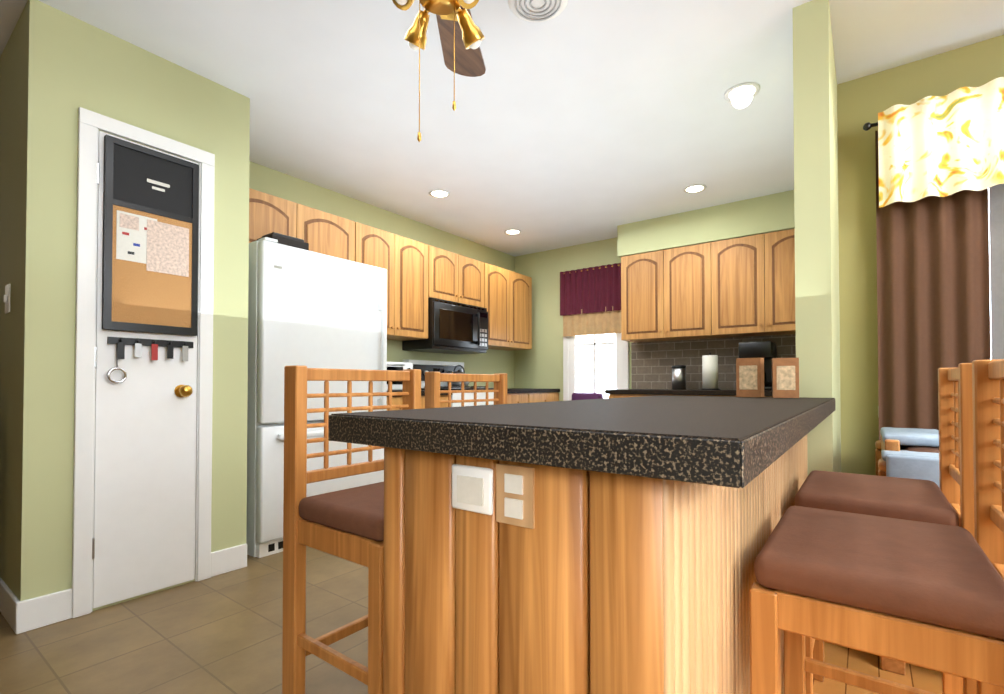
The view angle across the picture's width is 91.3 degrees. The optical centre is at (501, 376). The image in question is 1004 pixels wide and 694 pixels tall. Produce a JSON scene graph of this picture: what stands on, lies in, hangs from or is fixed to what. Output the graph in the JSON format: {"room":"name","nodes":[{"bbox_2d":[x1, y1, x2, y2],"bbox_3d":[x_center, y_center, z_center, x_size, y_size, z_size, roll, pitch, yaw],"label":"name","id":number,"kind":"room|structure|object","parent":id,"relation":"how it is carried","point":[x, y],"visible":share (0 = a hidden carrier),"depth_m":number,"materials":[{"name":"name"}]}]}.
{"room":"kitchen","nodes":[
{"label":"kitchen","id":0,"kind":"room"},
{"bbox_2d":[0,0,249,610],"bbox_3d":[-1.839,-0.243,2.428,0.610,2.470,0.855,-1,-1,37],"label":"wall","id":1,"kind":"structure","parent":0,"point":[58,68],"depth_m":2.03,"materials":[{"name":"green paint"}]},
{"bbox_2d":[3,284,10,313],"bbox_3d":[-2.103,-0.329,2.082,0.080,0.120,0.015,-1,-1,37],"label":"switch plate","id":2,"kind":"object","parent":1,"relation":"attached to","point":[6,297],"visible":0.98,"depth_m":2.07,"materials":[{"name":"beige plastic"}]},
{"bbox_2d":[0,543,246,633],"bbox_3d":[-1.837,0.931,2.400,0.624,0.120,0.869,-1,-1,37],"label":"baseboard","id":3,"kind":"structure","parent":1,"relation":"attached to","point":[33,613],"depth_m":1.96,"materials":[{"name":"white wood"}]},
{"bbox_2d":[72,107,214,617],"bbox_3d":[-1.569,-0.061,2.206,0.084,2.098,0.524,-1,-1,37],"label":"door","id":4,"kind":"structure","parent":1,"relation":"attached to","point":[143,431],"depth_m":2.17,"materials":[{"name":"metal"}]},
{"bbox_2d":[107,337,192,383],"bbox_3d":[-1.578,-0.066,2.218,0.034,0.201,0.336,-1,-1,37],"label":"rail","id":5,"kind":"object","parent":4,"relation":"attached to","point":[138,343],"visible":0.96,"depth_m":2.17,"materials":[{"name":"metal"}]},
{"bbox_2d":[102,134,198,335],"bbox_3d":[-1.581,-0.609,2.226,0.030,0.825,0.360,-1,-1,37],"label":"board","id":6,"kind":"object","parent":4,"relation":"attached to","point":[150,241],"visible":1,"depth_m":2.20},
{"bbox_2d":[249,161,514,387],"bbox_3d":[-0.901,-0.211,4.503,0.100,2.470,3.595,-1,-1,37],"label":"wall","id":7,"kind":"structure","parent":0,"point":[264,179],"depth_m":4.42,"materials":[{"name":"green paint"}]},
{"bbox_2d":[249,188,356,261],"bbox_3d":[-1.489,-0.954,3.340,0.347,0.380,0.920,-1,-1,37],"label":"upper cabinet","id":8,"kind":"object","parent":7,"relation":"attached to","point":[329,234],"depth_m":3.28,"materials":[{"name":"brown wood"}]},
{"bbox_2d":[357,222,432,340],"bbox_3d":[-0.988,-0.729,4.011,0.347,0.810,0.750,-1,-1,37],"label":"upper cabinet","id":9,"kind":"object","parent":7,"relation":"attached to","point":[419,274],"depth_m":3.97,"materials":[{"name":"brown wood"}]},
{"bbox_2d":[433,246,484,307],"bbox_3d":[-0.535,-0.899,4.624,0.347,0.450,0.759,-1,-1,37],"label":"upper cabinet","id":10,"kind":"object","parent":7,"relation":"attached to","point":[458,278],"depth_m":4.52,"materials":[{"name":"brown wood"}]},
{"bbox_2d":[402,298,487,353],"bbox_3d":[-0.495,-0.449,4.588,0.445,0.438,0.750,-1,-1,37],"label":"microwave","id":11,"kind":"object","parent":10,"relation":"attached to","point":[457,328],"visible":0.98,"depth_m":4.41,"materials":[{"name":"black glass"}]},
{"bbox_2d":[485,263,531,350],"bbox_3d":[-0.052,-0.709,5.272,0.347,0.810,0.851,-1,-1,37],"label":"upper cabinet","id":12,"kind":"object","parent":7,"relation":"attached to","point":[508,294],"depth_m":5.16,"materials":[{"name":"brown wood"}]},
{"bbox_2d":[0,546,941,693],"bbox_3d":[-0.222,1.007,1.827,10.600,0.050,7.250,-1,-1,37],"label":"floor","id":13,"kind":"structure","parent":0,"point":[221,633],"depth_m":1.79,"materials":[{"name":"tile"}]},
{"bbox_2d":[246,237,386,557],"bbox_3d":[-1.299,0.121,3.208,0.760,1.765,0.870,-1,-1,37],"label":"fridge","id":14,"kind":"object","parent":13,"relation":"on","point":[309,309],"visible":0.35,"depth_m":2.86,"materials":[{"name":"metal"}]},
{"bbox_2d":[257,232,308,250],"bbox_3d":[-1.343,-0.800,3.012,0.180,0.098,0.240,-1,-1,37],"label":"basket","id":15,"kind":"object","parent":14,"relation":"on","point":[291,241],"visible":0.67,"depth_m":2.96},
{"bbox_2d":[282,365,420,693],"bbox_3d":[-0.278,0.474,1.314,0.385,1.000,0.440,-1,-1,37],"label":"stool","id":16,"kind":"object","parent":13,"relation":"on","point":[347,524],"visible":0.56,"depth_m":1.23,"materials":[{"name":"brown wood"}]},
{"bbox_2d":[387,393,451,410],"bbox_3d":[-0.877,0.584,3.917,0.612,0.862,0.735,-1,-1,37],"label":"base cabinet","id":17,"kind":"object","parent":13,"relation":"on","point":[396,400],"depth_m":3.77,"materials":[{"name":"brown wood"}]},
{"bbox_2d":[387,390,424,392],"bbox_3d":[-0.877,0.134,3.921,0.615,0.038,0.750,-1,-1,37],"label":"countertop","id":18,"kind":"structure","parent":17,"relation":"on","point":[422,391],"depth_m":3.77,"materials":[{"name":"black stone"}]},
{"bbox_2d":[387,362,412,390],"bbox_3d":[-0.952,0.001,3.998,0.296,0.229,0.400,-1,-1,37],"label":"toaster","id":19,"kind":"object","parent":18,"relation":"on","point":[398,366],"visible":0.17,"depth_m":3.94,"materials":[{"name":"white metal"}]},
{"bbox_2d":[383,451,483,693],"bbox_3d":[0.396,0.551,1.466,0.255,0.851,1.696,-1,-1,37],"label":"panel","id":20,"kind":"object","parent":13,"relation":"on","point":[433,599],"depth_m":0.79,"materials":[{"name":"laminate"}]},
{"bbox_2d":[403,360,493,406],"bbox_3d":[-0.396,0.439,4.501,0.681,1.170,0.750,-1,-1,37],"label":"range","id":21,"kind":"object","parent":13,"relation":"on","point":[424,366],"visible":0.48,"depth_m":4.48,"materials":[{"name":"white metal"}]},
{"bbox_2d":[451,365,468,385],"bbox_3d":[-0.428,-0.008,4.718,0.190,0.206,0.240,-1,-1,37],"label":"kettle","id":22,"kind":"object","parent":21,"relation":"on","point":[458,383],"visible":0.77,"depth_m":4.68,"materials":[{"name":"metal"}]},
{"bbox_2d":[425,372,506,407],"bbox_3d":[-0.012,0.484,1.923,0.385,1.000,0.440,-1,-1,41],"label":"stool","id":23,"kind":"object","parent":13,"relation":"on","point":[433,380],"visible":0.25,"depth_m":2.00,"materials":[{"name":"brown wood"}]},
{"bbox_2d":[507,393,527,403],"bbox_3d":[-0.085,0.601,4.983,0.612,0.862,0.380,-1,-1,37],"label":"base cabinet","id":24,"kind":"object","parent":13,"relation":"on","point":[514,396],"depth_m":4.80,"materials":[{"name":"brown wood"}]},
{"bbox_2d":[507,389,529,392],"bbox_3d":[-0.083,0.151,4.991,0.615,0.038,0.395,-1,-1,37],"label":"countertop","id":25,"kind":"structure","parent":24,"relation":"on","point":[508,390],"depth_m":4.80,"materials":[{"name":"black stone"}]},
{"bbox_2d":[527,390,559,402],"bbox_3d":[0.215,0.607,5.389,0.612,0.862,0.600,-1,-1,37],"label":"base cabinet","id":26,"kind":"object","parent":13,"relation":"on","point":[534,395],"depth_m":5.19,"materials":[{"name":"brown wood"}]},
{"bbox_2d":[572,393,602,399],"bbox_3d":[0.807,0.602,5.012,0.340,0.860,0.380,-1,-1,37],"label":"chair","id":27,"kind":"object","parent":13,"relation":"on","point":[580,396],"visible":0.17,"depth_m":5.09,"materials":[{"name":"purple fabric"}]},
{"bbox_2d":[484,439,807,693],"bbox_3d":[0.598,0.549,1.316,0.247,0.851,1.696,-1,-1,37],"label":"base cabinet","id":28,"kind":"object","parent":13,"relation":"on","point":[625,565],"depth_m":0.65,"materials":[{"name":"laminate"}]},
{"bbox_2d":[452,463,534,528],"bbox_3d":[-0.018,0.168,0.715,0.148,0.083,0.012,-1,-1,37],"label":"outlet","id":29,"kind":"object","parent":28,"relation":"attached to","point":[472,488],"visible":1,"depth_m":0.70,"materials":[{"name":"plastic"}]},
{"bbox_2d":[328,395,835,490],"bbox_3d":[0.482,0.099,1.380,0.674,0.048,1.743,-1,-1,37],"label":"countertop","id":30,"kind":"structure","parent":28,"relation":"on","point":[725,443],"depth_m":0.68,"materials":[{"name":"black stone"}]},
{"bbox_2d":[736,358,763,396],"bbox_3d":[0.991,0.006,1.961,0.090,0.155,0.051,-1,-1,43],"label":"snack box","id":31,"kind":"object","parent":30,"relation":"on","point":[750,377],"depth_m":1.94,"materials":[{"name":"brown cardboard"}]},
{"bbox_2d":[772,358,798,397],"bbox_3d":[1.075,0.006,1.864,0.085,0.150,0.052,0,-1,25],"label":"snack box","id":32,"kind":"object","parent":30,"relation":"on","point":[785,371],"depth_m":1.84,"materials":[{"name":"brown cardboard"}]},
{"bbox_2d":[609,394,698,397],"bbox_3d":[1.472,0.592,4.442,0.810,0.862,0.632,-1,-1,37],"label":"base cabinet","id":33,"kind":"object","parent":13,"relation":"on","point":[610,395],"depth_m":4.27,"materials":[{"name":"brown wood"}]},
{"bbox_2d":[605,390,771,393],"bbox_3d":[1.792,0.139,4.209,1.670,0.038,0.635,-1,-1,37],"label":"countertop","id":34,"kind":"structure","parent":33,"relation":"on","point":[606,391],"depth_m":4.09,"materials":[{"name":"black stone"}]},
{"bbox_2d":[672,365,685,389],"bbox_3d":[1.615,0.013,4.483,0.126,0.219,0.124,-1,-1,37],"label":"canister","id":35,"kind":"object","parent":34,"relation":"on","point":[678,377],"visible":1,"depth_m":4.43,"materials":[{"name":"metal"}]},
{"bbox_2d":[700,353,719,389],"bbox_3d":[1.784,-0.042,4.209,0.160,0.320,0.160,-1,-1,37],"label":"paper towel","id":36,"kind":"object","parent":34,"relation":"on","point":[709,371],"visible":1,"depth_m":4.16,"materials":[{"name":"white paper"}]},
{"bbox_2d":[738,341,776,390],"bbox_3d":[2.097,-0.079,4.027,0.240,0.389,0.280,-1,-1,37],"label":"coffee maker","id":37,"kind":"object","parent":34,"relation":"on","point":[766,351],"visible":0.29,"depth_m":3.92,"materials":[{"name":"black plastic"}]},
{"bbox_2d":[699,394,771,396],"bbox_3d":[2.123,0.585,3.959,0.810,0.862,0.632,-1,-1,37],"label":"base cabinet","id":38,"kind":"object","parent":13,"relation":"on","point":[765,395],"depth_m":3.85,"materials":[{"name":"brown wood"}]},
{"bbox_2d":[750,359,1003,693],"bbox_3d":[0.696,0.467,0.874,0.385,1.000,0.440,-1,-1,37],"label":"stool","id":39,"kind":"object","parent":13,"relation":"on","point":[927,595],"visible":1,"depth_m":0.79,"materials":[{"name":"brown wood"}]},
{"bbox_2d":[795,363,976,693],"bbox_3d":[1.041,0.475,1.339,0.385,1.000,0.440,-1,-1,37],"label":"stool","id":40,"kind":"object","parent":13,"relation":"on","point":[949,500],"visible":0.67,"depth_m":1.26,"materials":[{"name":"brown wood"}]},
{"bbox_2d":[875,427,938,674],"bbox_3d":[1.853,0.592,1.653,0.935,0.775,0.815,-1,-1,37],"label":"chair","id":41,"kind":"object","parent":13,"relation":"on","point":[911,453],"visible":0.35,"depth_m":1.63,"materials":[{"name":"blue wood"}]},
{"bbox_2d":[0,0,1003,256],"bbox_3d":[-0.944,-1.519,2.403,8.800,0.080,7.250,-1,-1,37],"label":"ceiling","id":42,"kind":"structure","parent":0,"point":[576,122],"depth_m":2.56,"materials":[{"name":"white paint"}]},
{"bbox_2d":[392,0,485,141],"bbox_3d":[-0.185,-1.092,1.465,0.873,0.801,0.873,1,-1,-41],"label":"ceiling fan","id":43,"kind":"object","parent":42,"relation":"hanging from","point":[462,37],"visible":1,"depth_m":1.54,"materials":[{"name":"gold metal"}]},
{"bbox_2d":[429,189,449,197],"bbox_3d":[-0.498,-1.451,3.908,0.170,0.007,0.170,-1,-1,37],"label":"recessed light","id":44,"kind":"object","parent":42,"relation":"in","point":[438,193],"visible":1,"depth_m":3.90,"materials":[{"name":"white"}]},
{"bbox_2d":[504,229,520,234],"bbox_3d":[0.107,-1.435,4.891,0.170,0.007,0.170,-1,-1,37],"label":"recessed light","id":45,"kind":"object","parent":42,"relation":"in","point":[512,231],"visible":1,"depth_m":4.88,"materials":[{"name":"white"}]},
{"bbox_2d":[508,0,567,21],"bbox_3d":[0.141,-1.472,1.926,0.240,0.026,0.240,-1,-1,37],"label":"ceiling vent","id":46,"kind":"object","parent":42,"relation":"in","point":[535,10],"visible":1,"depth_m":1.96,"materials":[{"name":"metal"}]},
{"bbox_2d":[683,184,706,193],"bbox_3d":[1.496,-1.452,3.809,0.170,0.007,0.170,-1,-1,37],"label":"recessed light","id":47,"kind":"object","parent":42,"relation":"in","point":[694,188],"visible":1,"depth_m":3.80,"materials":[{"name":"white"}]},
{"bbox_2d":[724,82,759,102],"bbox_3d":[1.246,-1.472,2.550,0.170,0.007,0.170,-1,-1,37],"label":"recessed light","id":48,"kind":"object","parent":42,"relation":"in","point":[741,92],"visible":1,"depth_m":2.55,"materials":[{"name":"white"}]},
{"bbox_2d":[515,237,633,400],"bbox_3d":[1.437,-0.204,4.943,3.130,2.470,0.100,-1,-1,37],"label":"wall","id":49,"kind":"structure","parent":0,"point":[539,365],"depth_m":5.56,"materials":[{"name":"green paint"}]},
{"bbox_2d":[563,333,628,400],"bbox_3d":[0.981,-0.025,5.190,0.750,2.120,0.034,-1,-1,37],"label":"kitchen window","id":50,"kind":"structure","parent":49,"relation":"in","point":[597,363],"depth_m":5.17,"materials":[{"name":"white glass"}]},
{"bbox_2d":[560,263,620,336],"bbox_3d":[0.949,-0.791,5.166,0.780,0.710,0.044,-1,-1,37],"label":"valance","id":51,"kind":"object","parent":50,"relation":"attached to","point":[590,300],"visible":0.94,"depth_m":5.16,"materials":[{"name":"purple fabric"}]},
{"bbox_2d":[621,243,716,342],"bbox_3d":[1.561,-0.745,4.577,0.815,0.800,0.342,-1,-1,37],"label":"upper cabinet","id":52,"kind":"object","parent":49,"relation":"attached to","point":[665,293],"depth_m":4.44,"materials":[{"name":"brown wood"}]},
{"bbox_2d":[709,229,795,337],"bbox_3d":[2.215,-0.752,4.091,0.815,0.800,0.342,-1,-1,37],"label":"upper cabinet","id":53,"kind":"object","parent":49,"relation":"attached to","point":[739,287],"depth_m":4.01,"materials":[{"name":"brown wood"}]},
{"bbox_2d":[617,190,794,257],"bbox_3d":[1.885,-1.301,4.347,1.680,0.295,0.350,-1,-1,37],"label":"soffit","id":54,"kind":"structure","parent":0,"point":[757,215],"depth_m":4.21,"materials":[{"name":"green paint"}]},
{"bbox_2d":[793,0,840,474],"bbox_3d":[1.996,-0.235,2.970,0.120,2.470,2.600,-1,-1,37],"label":"wall","id":55,"kind":"structure","parent":0,"point":[817,308],"depth_m":1.94,"materials":[{"name":"green paint"}]},
{"bbox_2d":[837,35,1003,475],"bbox_3d":[3.386,-0.261,1.278,4.130,2.470,0.100,-1,-1,37],"label":"wall","id":56,"kind":"structure","parent":0,"point":[861,101],"depth_m":2.41,"materials":[{"name":"green paint"}]},
{"bbox_2d":[863,77,1003,207],"bbox_3d":[2.488,-1.010,1.714,1.978,0.440,0.074,-1,-1,37],"label":"valance","id":57,"kind":"object","parent":56,"relation":"attached to","point":[951,143],"visible":0.96,"depth_m":2.14,"materials":[{"name":"yellow fabric"}]},
{"bbox_2d":[878,188,991,417],"bbox_3d":[2.551,-0.493,1.810,1.860,1.370,0.043,-1,-1,37],"label":"living room window","id":58,"kind":"structure","parent":56,"relation":"in","point":[990,284],"depth_m":2.14,"materials":[{"name":"white"}]},
{"bbox_2d":[875,131,1003,439],"bbox_3d":[2.531,-0.112,1.743,1.900,2.125,0.036,-1,-1,37],"label":"curtain","id":59,"kind":"object","parent":58,"relation":"hanging from","point":[935,278],"visible":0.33,"depth_m":2.20,"materials":[{"name":"brown fabric"}]}
]}

